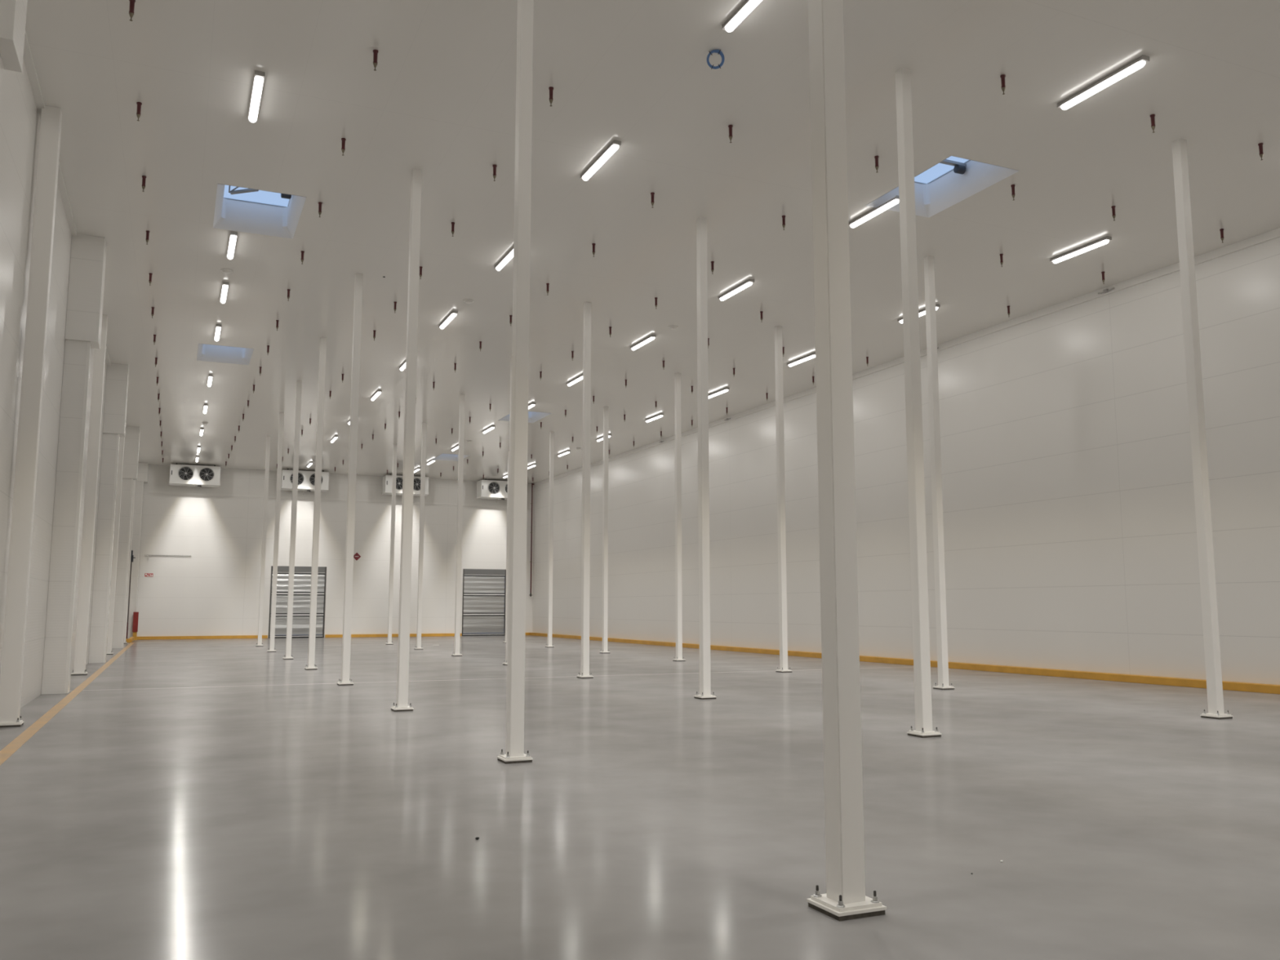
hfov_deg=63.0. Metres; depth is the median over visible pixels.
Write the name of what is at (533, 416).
window
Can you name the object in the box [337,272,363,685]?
steel column
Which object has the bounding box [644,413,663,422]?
lamp
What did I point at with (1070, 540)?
wall
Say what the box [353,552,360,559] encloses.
diamond sign
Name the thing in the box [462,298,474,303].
smoke detector
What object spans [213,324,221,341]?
lamp
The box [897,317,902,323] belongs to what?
lamp
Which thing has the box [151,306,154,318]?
sprinkler
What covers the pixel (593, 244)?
sprinkler
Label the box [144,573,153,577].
safety sign
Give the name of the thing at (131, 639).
baseboard
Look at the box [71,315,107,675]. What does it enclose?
steel column
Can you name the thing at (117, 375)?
pilaster
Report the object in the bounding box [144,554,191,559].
conduit
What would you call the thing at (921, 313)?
lamp
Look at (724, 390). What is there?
lamp
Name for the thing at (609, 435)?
lamp
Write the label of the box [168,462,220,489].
cooler
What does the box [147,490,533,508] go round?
trim
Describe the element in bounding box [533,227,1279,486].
trim
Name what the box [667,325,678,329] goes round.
smoke detector
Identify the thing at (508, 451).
steel column
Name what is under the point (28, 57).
trim
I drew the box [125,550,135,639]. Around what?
pole
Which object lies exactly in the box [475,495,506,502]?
drip tray
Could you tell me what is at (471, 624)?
panel
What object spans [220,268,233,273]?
smoke detector
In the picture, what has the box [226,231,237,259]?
lamp
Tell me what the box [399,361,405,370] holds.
lamp
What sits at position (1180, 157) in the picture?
steel column
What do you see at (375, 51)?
sprinkler
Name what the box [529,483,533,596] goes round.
pipe
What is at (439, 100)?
ceiling
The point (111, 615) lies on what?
steel column
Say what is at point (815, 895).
washer
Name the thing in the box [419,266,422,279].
sprinkler
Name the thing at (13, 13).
pilaster
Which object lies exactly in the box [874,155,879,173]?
sprinkler
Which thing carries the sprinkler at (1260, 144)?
attached to the ceiling
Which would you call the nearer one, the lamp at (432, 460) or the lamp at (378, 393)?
the lamp at (378, 393)
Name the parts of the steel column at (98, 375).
plate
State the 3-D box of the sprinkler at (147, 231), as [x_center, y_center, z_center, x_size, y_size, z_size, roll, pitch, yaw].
[-9.495,-4.668,20.150,0.070,0.272,0.070,3,-8,-24]
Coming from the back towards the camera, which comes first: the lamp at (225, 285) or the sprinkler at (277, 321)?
the sprinkler at (277, 321)
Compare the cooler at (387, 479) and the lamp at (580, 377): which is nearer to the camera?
the lamp at (580, 377)
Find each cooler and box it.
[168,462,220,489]
[280,468,328,493]
[381,474,428,496]
[475,478,507,502]
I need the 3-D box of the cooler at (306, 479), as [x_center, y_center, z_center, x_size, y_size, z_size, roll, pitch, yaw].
[-17.780,0.101,55.386,2.380,1.218,1.184,3,-8,-24]
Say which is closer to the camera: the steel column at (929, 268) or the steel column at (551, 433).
the steel column at (929, 268)
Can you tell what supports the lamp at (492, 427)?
attached to the ceiling
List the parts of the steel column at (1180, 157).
plate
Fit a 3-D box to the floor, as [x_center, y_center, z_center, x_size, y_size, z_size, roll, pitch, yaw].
[-2.876,5.042,26.918,21.800,0.300,64.900,3,-8,-24]
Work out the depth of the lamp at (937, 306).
25.06 m
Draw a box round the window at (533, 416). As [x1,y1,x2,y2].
[498,411,551,422]
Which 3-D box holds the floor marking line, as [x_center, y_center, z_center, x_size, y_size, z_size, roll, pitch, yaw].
[-11.100,4.133,20.711,0.160,0.003,59.500,3,-8,-24]
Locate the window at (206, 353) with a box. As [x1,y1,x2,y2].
[196,343,253,364]
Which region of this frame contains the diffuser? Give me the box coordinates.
[203,405,207,413]
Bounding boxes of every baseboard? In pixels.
[125,636,133,642]
[136,632,528,639]
[528,632,1279,693]
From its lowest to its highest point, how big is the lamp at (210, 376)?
0.120 m
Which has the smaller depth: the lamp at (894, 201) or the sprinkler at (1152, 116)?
the sprinkler at (1152, 116)
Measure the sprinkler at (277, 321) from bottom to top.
0.272 m
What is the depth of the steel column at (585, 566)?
24.32 m
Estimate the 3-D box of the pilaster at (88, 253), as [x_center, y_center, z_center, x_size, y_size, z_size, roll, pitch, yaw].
[-10.894,-0.368,20.160,0.568,8.806,0.640,3,-8,-24]
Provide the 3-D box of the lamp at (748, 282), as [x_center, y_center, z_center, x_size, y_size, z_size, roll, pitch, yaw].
[2.179,-4.302,23.780,0.126,0.120,1.470,3,-8,-24]
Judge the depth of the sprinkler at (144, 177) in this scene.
17.57 m
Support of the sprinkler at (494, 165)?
attached to the ceiling
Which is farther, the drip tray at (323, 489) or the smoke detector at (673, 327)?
the drip tray at (323, 489)
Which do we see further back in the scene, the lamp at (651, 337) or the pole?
the pole
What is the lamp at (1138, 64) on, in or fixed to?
attached to the ceiling
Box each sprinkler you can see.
[128,0,135,21]
[136,102,142,120]
[142,175,146,191]
[146,230,150,244]
[148,272,152,285]
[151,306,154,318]
[266,345,269,354]
[275,320,279,330]
[287,288,290,301]
[300,250,304,264]
[318,202,322,217]
[341,137,346,155]
[373,49,377,71]
[373,329,375,340]
[393,301,396,313]
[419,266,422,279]
[451,222,454,236]
[493,164,497,181]
[509,315,512,326]
[546,283,549,295]
[548,86,553,106]
[591,243,595,257]
[650,192,654,208]
[654,297,657,309]
[711,261,714,274]
[728,124,733,142]
[782,215,785,230]
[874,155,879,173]
[1000,74,1005,94]
[1000,253,1003,266]
[1007,306,1009,315]
[1010,184,1015,200]
[1101,271,1104,284]
[1111,205,1115,221]
[1150,114,1155,133]
[1219,228,1223,243]
[1257,142,1263,159]
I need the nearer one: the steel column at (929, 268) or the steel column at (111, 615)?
the steel column at (929, 268)
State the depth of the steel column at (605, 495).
37.23 m
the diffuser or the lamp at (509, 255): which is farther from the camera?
the diffuser
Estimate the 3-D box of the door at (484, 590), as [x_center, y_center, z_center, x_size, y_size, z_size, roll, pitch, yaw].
[-8.880,6.967,59.519,2.550,3.760,0.160,3,-8,-24]
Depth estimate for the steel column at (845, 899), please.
5.78 m
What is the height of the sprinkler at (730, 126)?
0.272 m
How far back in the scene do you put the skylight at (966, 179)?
18.72 m
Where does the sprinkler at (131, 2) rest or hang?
attached to the ceiling
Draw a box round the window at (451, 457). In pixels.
[432,453,468,461]
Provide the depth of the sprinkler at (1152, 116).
15.38 m
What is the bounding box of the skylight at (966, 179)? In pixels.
[866,155,1019,217]
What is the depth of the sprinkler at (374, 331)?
27.38 m
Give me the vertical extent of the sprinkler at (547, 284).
0.272 m
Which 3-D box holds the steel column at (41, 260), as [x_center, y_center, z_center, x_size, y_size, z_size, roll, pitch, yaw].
[-8.583,-1.030,14.728,0.340,8.806,0.340,3,-8,-24]
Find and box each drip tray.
[168,481,220,489]
[280,486,328,493]
[381,491,428,496]
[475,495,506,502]
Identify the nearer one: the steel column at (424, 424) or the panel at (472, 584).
the steel column at (424, 424)
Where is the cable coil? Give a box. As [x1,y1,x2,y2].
[706,49,724,69]
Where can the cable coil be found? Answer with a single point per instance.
(718, 51)
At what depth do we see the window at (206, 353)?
30.91 m
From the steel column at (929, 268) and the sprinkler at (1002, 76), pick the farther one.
the steel column at (929, 268)
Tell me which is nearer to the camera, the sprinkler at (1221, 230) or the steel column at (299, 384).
the sprinkler at (1221, 230)
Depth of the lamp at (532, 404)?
37.20 m
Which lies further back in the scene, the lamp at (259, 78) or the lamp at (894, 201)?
the lamp at (894, 201)
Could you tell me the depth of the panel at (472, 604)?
59.53 m
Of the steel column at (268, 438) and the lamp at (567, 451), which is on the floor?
the steel column at (268, 438)
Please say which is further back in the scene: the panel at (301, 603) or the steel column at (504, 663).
the panel at (301, 603)
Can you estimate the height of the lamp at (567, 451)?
0.120 m
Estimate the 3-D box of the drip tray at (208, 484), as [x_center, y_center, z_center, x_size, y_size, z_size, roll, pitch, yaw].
[-22.668,0.327,53.194,2.380,0.239,1.151,3,-8,-24]
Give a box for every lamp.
[199,427,204,435]
[203,404,208,413]
[207,374,213,386]
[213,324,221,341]
[219,281,228,303]
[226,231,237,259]
[248,70,264,122]
[330,435,337,443]
[370,390,382,400]
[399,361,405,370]
[426,459,435,465]
[439,311,457,328]
[450,444,458,451]
[482,425,495,433]
[494,247,513,271]
[527,463,536,469]
[528,402,535,408]
[557,450,570,457]
[566,373,582,386]
[580,140,621,180]
[595,434,611,441]
[630,334,656,350]
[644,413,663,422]
[708,387,729,398]
[718,279,754,301]
[721,0,762,31]
[786,352,815,366]
[848,195,898,227]
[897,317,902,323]
[918,308,925,316]
[935,304,940,310]
[1049,235,1111,263]
[1057,54,1149,110]
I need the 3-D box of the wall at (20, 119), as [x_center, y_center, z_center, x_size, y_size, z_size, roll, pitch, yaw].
[-12.703,-0.005,23.143,0.300,8.806,64.900,3,-8,-24]
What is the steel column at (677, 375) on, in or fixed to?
on the floor
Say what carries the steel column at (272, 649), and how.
on the floor
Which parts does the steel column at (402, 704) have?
plate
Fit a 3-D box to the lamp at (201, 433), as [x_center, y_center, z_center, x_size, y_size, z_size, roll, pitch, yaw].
[-18.030,-1.962,42.987,0.126,0.120,1.470,3,-8,-24]
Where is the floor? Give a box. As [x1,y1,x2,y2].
[0,635,1279,959]
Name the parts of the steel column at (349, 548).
plate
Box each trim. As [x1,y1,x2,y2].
[22,30,126,427]
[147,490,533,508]
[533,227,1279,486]
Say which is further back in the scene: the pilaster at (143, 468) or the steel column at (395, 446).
the pilaster at (143, 468)
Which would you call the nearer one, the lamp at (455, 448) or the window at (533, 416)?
the window at (533, 416)
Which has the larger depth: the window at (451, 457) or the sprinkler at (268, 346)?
the window at (451, 457)
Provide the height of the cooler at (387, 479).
1.218 m
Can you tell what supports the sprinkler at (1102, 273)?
attached to the ceiling
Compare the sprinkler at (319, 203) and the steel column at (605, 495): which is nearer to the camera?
the sprinkler at (319, 203)
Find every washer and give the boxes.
[813,893,822,897]
[835,904,844,907]
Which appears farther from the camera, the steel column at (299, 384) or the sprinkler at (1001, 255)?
the steel column at (299, 384)
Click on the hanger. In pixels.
(1105, 291)
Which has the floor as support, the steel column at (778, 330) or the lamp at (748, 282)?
the steel column at (778, 330)
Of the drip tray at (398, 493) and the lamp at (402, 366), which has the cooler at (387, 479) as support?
the drip tray at (398, 493)
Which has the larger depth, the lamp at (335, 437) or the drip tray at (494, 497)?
the drip tray at (494, 497)
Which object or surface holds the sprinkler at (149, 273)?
attached to the ceiling
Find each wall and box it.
[0,57,106,707]
[136,464,533,638]
[532,237,1279,684]
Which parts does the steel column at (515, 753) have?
plate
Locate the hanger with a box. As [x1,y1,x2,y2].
[1097,287,1114,293]
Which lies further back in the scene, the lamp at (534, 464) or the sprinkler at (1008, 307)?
the lamp at (534, 464)
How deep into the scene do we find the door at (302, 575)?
55.47 m
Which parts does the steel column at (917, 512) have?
plate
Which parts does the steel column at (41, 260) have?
plate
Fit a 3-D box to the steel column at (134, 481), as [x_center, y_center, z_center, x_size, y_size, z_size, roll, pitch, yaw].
[-23.031,2.909,47.069,0.340,8.806,0.340,3,-8,-24]
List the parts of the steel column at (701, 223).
plate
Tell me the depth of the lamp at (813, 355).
30.38 m
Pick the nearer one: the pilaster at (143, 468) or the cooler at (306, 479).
the pilaster at (143, 468)
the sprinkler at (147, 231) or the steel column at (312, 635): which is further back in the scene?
the steel column at (312, 635)
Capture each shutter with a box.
[269,616,323,635]
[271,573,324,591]
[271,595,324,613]
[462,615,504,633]
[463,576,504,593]
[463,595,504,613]
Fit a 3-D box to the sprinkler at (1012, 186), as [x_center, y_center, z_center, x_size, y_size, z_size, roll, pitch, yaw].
[6.415,-4.934,17.960,0.070,0.272,0.070,3,-8,-24]
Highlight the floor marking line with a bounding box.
[0,642,133,765]
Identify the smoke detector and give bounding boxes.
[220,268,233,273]
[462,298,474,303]
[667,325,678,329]
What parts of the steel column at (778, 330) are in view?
plate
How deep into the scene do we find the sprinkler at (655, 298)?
24.48 m
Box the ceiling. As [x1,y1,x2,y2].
[25,0,1279,483]
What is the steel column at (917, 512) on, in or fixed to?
on the floor
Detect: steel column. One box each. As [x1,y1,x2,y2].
[0,105,62,727]
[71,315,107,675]
[106,436,124,654]
[124,480,135,643]
[255,435,270,646]
[266,412,284,652]
[282,380,302,659]
[304,337,326,670]
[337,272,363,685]
[385,444,397,644]
[390,168,422,711]
[413,422,426,649]
[451,394,465,656]
[497,0,533,764]
[502,356,511,665]
[502,450,509,643]
[545,431,554,647]
[576,302,593,678]
[599,406,610,653]
[672,373,685,661]
[693,217,716,699]
[774,325,791,672]
[806,0,886,920]
[895,67,942,737]
[924,255,955,689]
[1171,138,1232,719]
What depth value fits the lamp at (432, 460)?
51.70 m
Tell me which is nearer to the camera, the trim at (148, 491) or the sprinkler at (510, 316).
the sprinkler at (510, 316)
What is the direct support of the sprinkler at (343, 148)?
attached to the ceiling
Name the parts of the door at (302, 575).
header panel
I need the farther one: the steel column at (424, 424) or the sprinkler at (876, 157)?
the steel column at (424, 424)
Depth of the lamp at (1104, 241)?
21.02 m
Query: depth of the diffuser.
37.87 m
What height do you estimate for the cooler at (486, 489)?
1.218 m
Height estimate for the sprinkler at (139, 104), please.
0.272 m
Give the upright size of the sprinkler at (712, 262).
0.272 m
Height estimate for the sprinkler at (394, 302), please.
0.272 m
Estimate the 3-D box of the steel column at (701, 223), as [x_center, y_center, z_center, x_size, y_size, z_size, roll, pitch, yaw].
[1.153,-0.508,19.013,0.300,8.806,0.300,3,-8,-24]
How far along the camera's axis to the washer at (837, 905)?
5.41 m
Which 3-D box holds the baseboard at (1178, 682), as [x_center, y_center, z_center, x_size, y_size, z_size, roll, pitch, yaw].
[6.708,5.330,31.165,0.230,0.155,64.300,3,-8,-24]
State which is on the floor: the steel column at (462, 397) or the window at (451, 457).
the steel column at (462, 397)
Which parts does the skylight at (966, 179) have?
frame, motor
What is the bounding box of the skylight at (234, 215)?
[213,183,306,238]
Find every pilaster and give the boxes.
[0,0,27,111]
[40,234,106,694]
[88,363,128,663]
[111,426,140,648]
[127,462,148,638]
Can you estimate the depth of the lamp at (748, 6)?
12.65 m
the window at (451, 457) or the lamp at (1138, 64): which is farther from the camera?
the window at (451, 457)
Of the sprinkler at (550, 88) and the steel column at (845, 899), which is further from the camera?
the sprinkler at (550, 88)
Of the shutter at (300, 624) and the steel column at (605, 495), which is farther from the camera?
the shutter at (300, 624)
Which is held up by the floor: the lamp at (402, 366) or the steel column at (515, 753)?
the steel column at (515, 753)
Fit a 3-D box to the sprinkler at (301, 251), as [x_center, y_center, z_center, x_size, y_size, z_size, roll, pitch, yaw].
[-6.880,-4.528,21.301,0.070,0.272,0.070,3,-8,-24]
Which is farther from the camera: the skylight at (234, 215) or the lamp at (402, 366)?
the lamp at (402, 366)
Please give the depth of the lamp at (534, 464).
53.28 m
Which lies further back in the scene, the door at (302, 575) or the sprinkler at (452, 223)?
the door at (302, 575)
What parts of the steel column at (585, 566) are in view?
plate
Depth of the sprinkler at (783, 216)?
19.36 m
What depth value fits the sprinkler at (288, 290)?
23.84 m
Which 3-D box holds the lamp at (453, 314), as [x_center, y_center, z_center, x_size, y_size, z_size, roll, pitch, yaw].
[-4.820,-4.001,26.248,0.126,0.120,1.470,3,-8,-24]
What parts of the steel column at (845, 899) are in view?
plate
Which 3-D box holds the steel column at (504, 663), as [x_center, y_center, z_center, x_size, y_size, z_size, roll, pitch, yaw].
[-3.663,0.805,29.794,0.300,8.806,0.300,3,-8,-24]
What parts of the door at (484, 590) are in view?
header panel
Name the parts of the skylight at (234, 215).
frame, motor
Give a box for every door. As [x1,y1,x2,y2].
[268,565,326,638]
[462,568,506,635]
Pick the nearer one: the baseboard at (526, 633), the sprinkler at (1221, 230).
the sprinkler at (1221, 230)
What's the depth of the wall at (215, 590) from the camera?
55.65 m
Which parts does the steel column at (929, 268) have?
plate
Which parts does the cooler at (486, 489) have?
casing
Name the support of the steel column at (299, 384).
on the floor
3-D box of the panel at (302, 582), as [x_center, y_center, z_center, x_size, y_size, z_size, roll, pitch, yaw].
[-18.173,5.482,55.600,2.680,1.010,0.067,3,-8,-24]
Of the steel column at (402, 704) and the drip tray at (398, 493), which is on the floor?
the steel column at (402, 704)
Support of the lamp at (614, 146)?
attached to the ceiling
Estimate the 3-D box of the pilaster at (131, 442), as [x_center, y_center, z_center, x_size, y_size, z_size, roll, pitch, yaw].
[-20.526,2.258,41.721,0.568,8.806,0.640,3,-8,-24]
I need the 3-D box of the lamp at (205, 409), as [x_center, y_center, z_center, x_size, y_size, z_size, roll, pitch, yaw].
[-15.800,-2.570,37.996,0.126,0.120,1.470,3,-8,-24]
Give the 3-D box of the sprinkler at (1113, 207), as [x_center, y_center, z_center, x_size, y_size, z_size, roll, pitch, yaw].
[8.572,-4.819,18.910,0.070,0.272,0.070,3,-8,-24]

